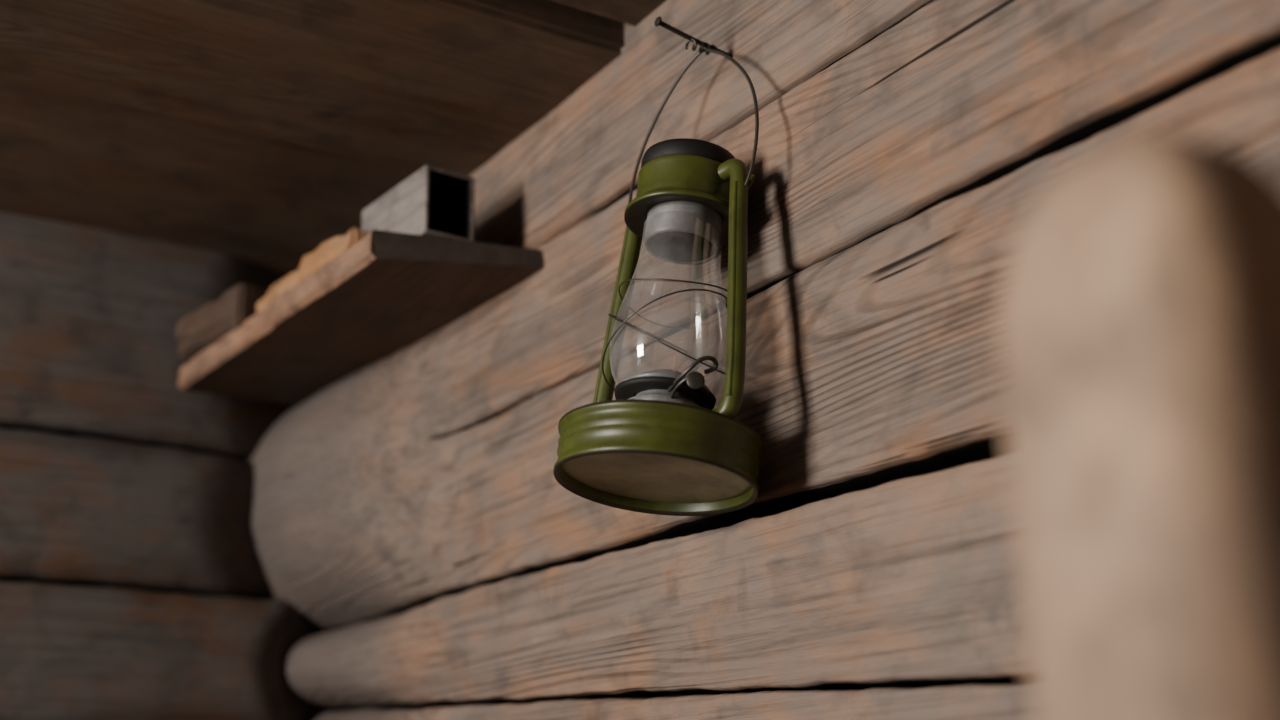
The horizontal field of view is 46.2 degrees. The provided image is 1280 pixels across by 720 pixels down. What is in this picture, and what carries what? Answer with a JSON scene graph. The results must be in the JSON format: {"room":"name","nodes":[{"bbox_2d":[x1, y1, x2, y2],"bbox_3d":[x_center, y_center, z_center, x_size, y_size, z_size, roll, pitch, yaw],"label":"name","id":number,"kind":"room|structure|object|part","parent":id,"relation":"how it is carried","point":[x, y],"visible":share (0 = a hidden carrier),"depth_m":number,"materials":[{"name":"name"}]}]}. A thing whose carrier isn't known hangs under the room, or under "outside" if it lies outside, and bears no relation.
{"room":"log cabin interior","nodes":[
{"label":"log cabin interior","id":0,"kind":"room"},
{"bbox_2d":[0,76,416,276],"bbox_3d":[-1.666,-0.393,1.086,3.251,0.035,0.476,10,-20,-31],"label":"plank","id":1,"kind":"object","parent":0,"point":[67,157],"visible":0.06,"depth_m":1.71,"materials":[{"name":"brown wood"}]},
{"bbox_2d":[0,0,624,175],"bbox_3d":[-1.435,-0.493,0.741,3.250,0.043,0.351,10,-20,-31],"label":"plank","id":2,"kind":"object","parent":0,"point":[449,85],"visible":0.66,"depth_m":1.42,"materials":[{"name":"brown wood"}]},
{"bbox_2d":[550,0,666,25],"bbox_3d":[-1.239,-0.600,0.452,3.250,0.035,0.351,10,-20,-31],"label":"plank","id":3,"kind":"object","parent":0,"point":[631,12],"visible":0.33,"depth_m":1.37,"materials":[{"name":"brown wood"}]},
{"bbox_2d":[337,436,1030,710],"bbox_3d":[0.464,0.473,0.520,0.001,2.200,3.300,10,-20,-31],"label":"chinking","id":4,"kind":"structure","parent":0,"point":[675,694],"depth_m":1.33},
{"bbox_3d":[0.485,1.436,0.187,0.112,0.187,3.250,10,-20,-31],"label":"log","id":5,"kind":"object","parent":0,"visible":0},
{"bbox_3d":[0.481,1.268,0.240,0.110,0.163,3.250,10,-20,-31],"label":"log","id":6,"kind":"object","parent":5,"relation":"on","visible":0},
{"bbox_3d":[0.478,1.111,0.289,0.111,0.163,3.250,10,-20,-31],"label":"log","id":7,"kind":"object","parent":6,"relation":"on","visible":0},
{"bbox_3d":[0.475,0.953,0.339,0.111,0.164,3.250,10,-20,-31],"label":"log","id":8,"kind":"object","parent":7,"relation":"on","visible":0},
{"bbox_3d":[0.471,0.796,0.388,0.109,0.164,3.250,10,-20,-31],"label":"log","id":9,"kind":"object","parent":8,"relation":"on","visible":0},
{"bbox_3d":[0.469,0.638,0.438,0.109,0.163,3.250,10,-20,-31],"label":"log","id":10,"kind":"object","parent":9,"relation":"on","visible":0},
{"bbox_3d":[0.463,0.481,0.486,0.109,0.164,3.250,10,-20,-31],"label":"log","id":11,"kind":"object","parent":10,"relation":"on","visible":0},
{"bbox_3d":[0.461,0.324,0.536,0.109,0.163,3.250,10,-20,-31],"label":"log","id":12,"kind":"object","parent":11,"relation":"on","visible":0},
{"bbox_2d":[310,683,1033,719],"bbox_3d":[0.458,0.134,0.596,0.110,0.230,3.250,10,-20,-31],"label":"log","id":13,"kind":"object","parent":12,"relation":"on","point":[987,701],"visible":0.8,"depth_m":1.09,"materials":[{"name":"brown wood"}]},
{"bbox_2d":[284,454,1029,708],"bbox_3d":[0.448,0.029,0.623,0.126,0.199,3.250,10,-20,-31],"label":"log","id":14,"kind":"object","parent":13,"relation":"on","point":[914,581],"visible":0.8,"depth_m":1.13,"materials":[{"name":"brown wood"}]},
{"bbox_2d":[250,48,1279,630],"bbox_3d":[0.426,-0.121,0.658,0.177,0.224,3.250,10,-20,-31],"label":"log","id":15,"kind":"object","parent":14,"relation":"on","point":[876,362],"visible":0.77,"depth_m":1.13,"materials":[{"name":"brown wood"}]},
{"bbox_2d":[248,0,1279,492],"bbox_3d":[0.423,-0.288,0.711,0.179,0.189,3.251,10,-20,-31],"label":"log","id":16,"kind":"object","parent":15,"relation":"on","point":[956,97],"visible":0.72,"depth_m":1.11,"materials":[{"name":"brown wood"}]},
{"bbox_2d":[178,229,544,404],"bbox_3d":[-0.329,-0.035,1.680,0.217,0.031,0.595,10,-20,-31],"label":"corner shelf","id":17,"kind":"object","parent":16,"relation":"attached to","point":[387,293],"visible":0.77,"depth_m":1.60,"materials":[{"name":"brown wood"}]},
{"bbox_2d":[176,284,268,360],"bbox_3d":[-0.485,-0.040,1.817,0.091,0.064,0.150,15,-24,-42],"label":"block","id":18,"kind":"object","parent":17,"relation":"on","point":[197,331],"visible":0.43,"depth_m":1.77,"materials":[{"name":"brown wood"}]},
{"bbox_2d":[256,227,369,312],"bbox_3d":[-0.350,-0.087,1.654,0.058,0.052,0.250,11,-21,-34],"label":"wood offcut","id":19,"kind":"object","parent":17,"relation":"on","point":[330,250],"visible":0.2,"depth_m":1.61,"materials":[{"name":"brown wood"}]},
{"bbox_2d":[361,165,474,241],"bbox_3d":[-0.229,-0.137,1.537,0.056,0.072,0.140,12,-21,-35],"label":"wooden box","id":20,"kind":"object","parent":17,"relation":"on","point":[433,201],"visible":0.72,"depth_m":1.51,"materials":[{"name":"wood"}]},
{"bbox_2d":[470,0,933,248],"bbox_3d":[0.445,-0.429,0.772,0.111,0.230,3.250,10,-20,-31],"label":"log","id":21,"kind":"object","parent":16,"relation":"on","point":[580,159],"visible":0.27,"depth_m":1.36,"materials":[{"name":"brown wood"}]},
{"bbox_2d":[654,16,732,57],"bbox_3d":[0.058,-0.261,1.246,0.104,0.025,0.011,9,-20,-29],"label":"nail","id":22,"kind":"object","parent":21,"relation":"attached to","point":[658,21],"visible":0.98,"depth_m":1.23,"materials":[{"name":"metal"}]},
{"bbox_2d":[553,49,762,515],"bbox_3d":[0.010,-0.080,1.157,0.155,0.386,0.154,3,-18,-14],"label":"lantern","id":23,"kind":"object","parent":22,"relation":"hanging from","point":[662,447],"visible":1,"depth_m":1.12,"materials":[{"name":"green metal"}]},
{"bbox_3d":[0.012,0.083,1.105,0.144,0.004,0.144,25,-28,-38],"label":"tank","id":24,"kind":"part","parent":23,"relation":"part of","materials":[{"name":"metal"}]},
{"bbox_3d":[0.014,0.067,1.111,0.152,0.054,0.152,25,-28,-38],"label":"tank","id":25,"kind":"part","parent":23,"relation":"part of","materials":[{"name":"green metal"}]},
{"bbox_3d":[0.019,0.028,1.127,0.077,0.006,0.077,25,-28,-38],"label":"globe plate","id":26,"kind":"part","parent":23,"relation":"part of","materials":[{"name":"metal"}]},
{"bbox_3d":[0.019,0.028,1.127,0.068,0.040,0.068,25,-28,-38],"label":"burner","id":27,"kind":"part","parent":23,"relation":"part of","materials":[{"name":"metal"}]},
{"bbox_3d":[0.026,-0.038,1.154,0.092,0.141,0.092,25,-28,-38],"label":"glass globe","id":28,"kind":"part","parent":23,"relation":"part of","materials":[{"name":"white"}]},
{"bbox_3d":[0.028,0.020,1.089,0.009,0.015,0.033,9,-20,-30],"label":"wick stem","id":29,"kind":"part","parent":23,"relation":"part of","materials":[{"name":"metal"}]},
{"bbox_3d":[0.040,-0.151,1.200,0.078,0.016,0.078,25,-28,-38],"label":"crown","id":30,"kind":"part","parent":23,"relation":"part of","materials":[{"name":"metal"}]},
{"bbox_3d":[0.035,0.009,1.090,0.042,0.020,0.018,-10,-19,25],"label":"lift lever","id":31,"kind":"part","parent":23,"relation":"part of","materials":[{"name":"metal"}]},
{"bbox_3d":[0.045,-0.186,1.213,0.003,0.154,0.143,25,-28,-38],"label":"bail handle","id":32,"kind":"part","parent":23,"relation":"part of","materials":[{"name":"black metal"}]},
{"bbox_3d":[0.040,0.015,1.078,0.014,0.014,0.002,9,-22,-6],"label":"wick knob","id":33,"kind":"part","parent":23,"relation":"part of","materials":[{"name":"grey metal"}]},
{"bbox_3d":[-1.701,1.699,0.559,3.250,0.030,0.178,10,-20,-31],"label":"plank","id":34,"kind":"object","parent":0,"visible":0},
{"bbox_3d":[-1.729,1.626,0.624,3.250,0.174,0.152,10,-20,-31],"label":"log","id":35,"kind":"object","parent":34,"relation":"on","visible":0},
{"bbox_3d":[-1.733,1.464,0.676,3.250,0.173,0.154,10,-20,-31],"label":"log","id":36,"kind":"object","parent":35,"relation":"on","visible":0},
{"bbox_3d":[-1.736,1.301,0.726,3.250,0.174,0.152,10,-20,-31],"label":"log","id":37,"kind":"object","parent":36,"relation":"on","visible":0},
{"bbox_3d":[-1.740,1.140,0.778,3.250,0.175,0.154,10,-20,-31],"label":"log","id":38,"kind":"object","parent":37,"relation":"on","visible":0},
{"bbox_3d":[-1.742,0.977,0.827,3.250,0.176,0.152,10,-20,-31],"label":"log","id":39,"kind":"object","parent":38,"relation":"on","visible":0},
{"bbox_3d":[-1.746,0.815,0.878,3.250,0.176,0.153,10,-20,-31],"label":"log","id":40,"kind":"object","parent":39,"relation":"on","visible":0},
{"bbox_3d":[-1.749,0.654,0.929,3.250,0.177,0.154,10,-20,-31],"label":"log","id":41,"kind":"object","parent":40,"relation":"on","visible":0},
{"bbox_3d":[-1.753,0.490,0.980,3.250,0.175,0.152,10,-20,-31],"label":"log","id":42,"kind":"object","parent":41,"relation":"on","visible":0},
{"bbox_3d":[-1.756,0.329,1.031,3.250,0.173,0.152,10,-20,-31],"label":"log","id":43,"kind":"object","parent":42,"relation":"on","visible":0},
{"bbox_2d":[0,581,336,719],"bbox_3d":[-1.760,0.166,1.083,3.250,0.176,0.155,10,-20,-31],"label":"log","id":44,"kind":"object","parent":43,"relation":"on","point":[68,652],"visible":0.85,"depth_m":1.74,"materials":[{"name":"brown wood"}]},
{"bbox_2d":[0,428,292,599],"bbox_3d":[-1.764,0.001,1.136,3.250,0.178,0.157,10,-20,-31],"label":"log","id":45,"kind":"object","parent":44,"relation":"on","point":[75,510],"visible":0.7,"depth_m":1.77,"materials":[{"name":"brown wood"}]},
{"bbox_2d":[0,211,340,462],"bbox_3d":[-1.770,-0.227,1.208,3.250,0.308,0.159,10,-20,-31],"label":"log","id":46,"kind":"object","parent":45,"relation":"on","point":[89,317],"visible":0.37,"depth_m":1.81,"materials":[{"name":"brown wood"}]},
{"bbox_3d":[-0.828,1.275,-0.738,3.250,0.030,0.178,10,-20,-31],"label":"plank","id":47,"kind":"object","parent":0,"visible":0},
{"bbox_2d":[1000,132,1279,719],"bbox_3d":[0.161,0.697,0.196,0.083,1.590,0.084,10,-20,-31],"label":"wooden post","id":48,"kind":"object","parent":47,"relation":"on","point":[1140,341],"visible":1,"depth_m":0.38,"materials":[{"name":"brown wood"}]}
]}

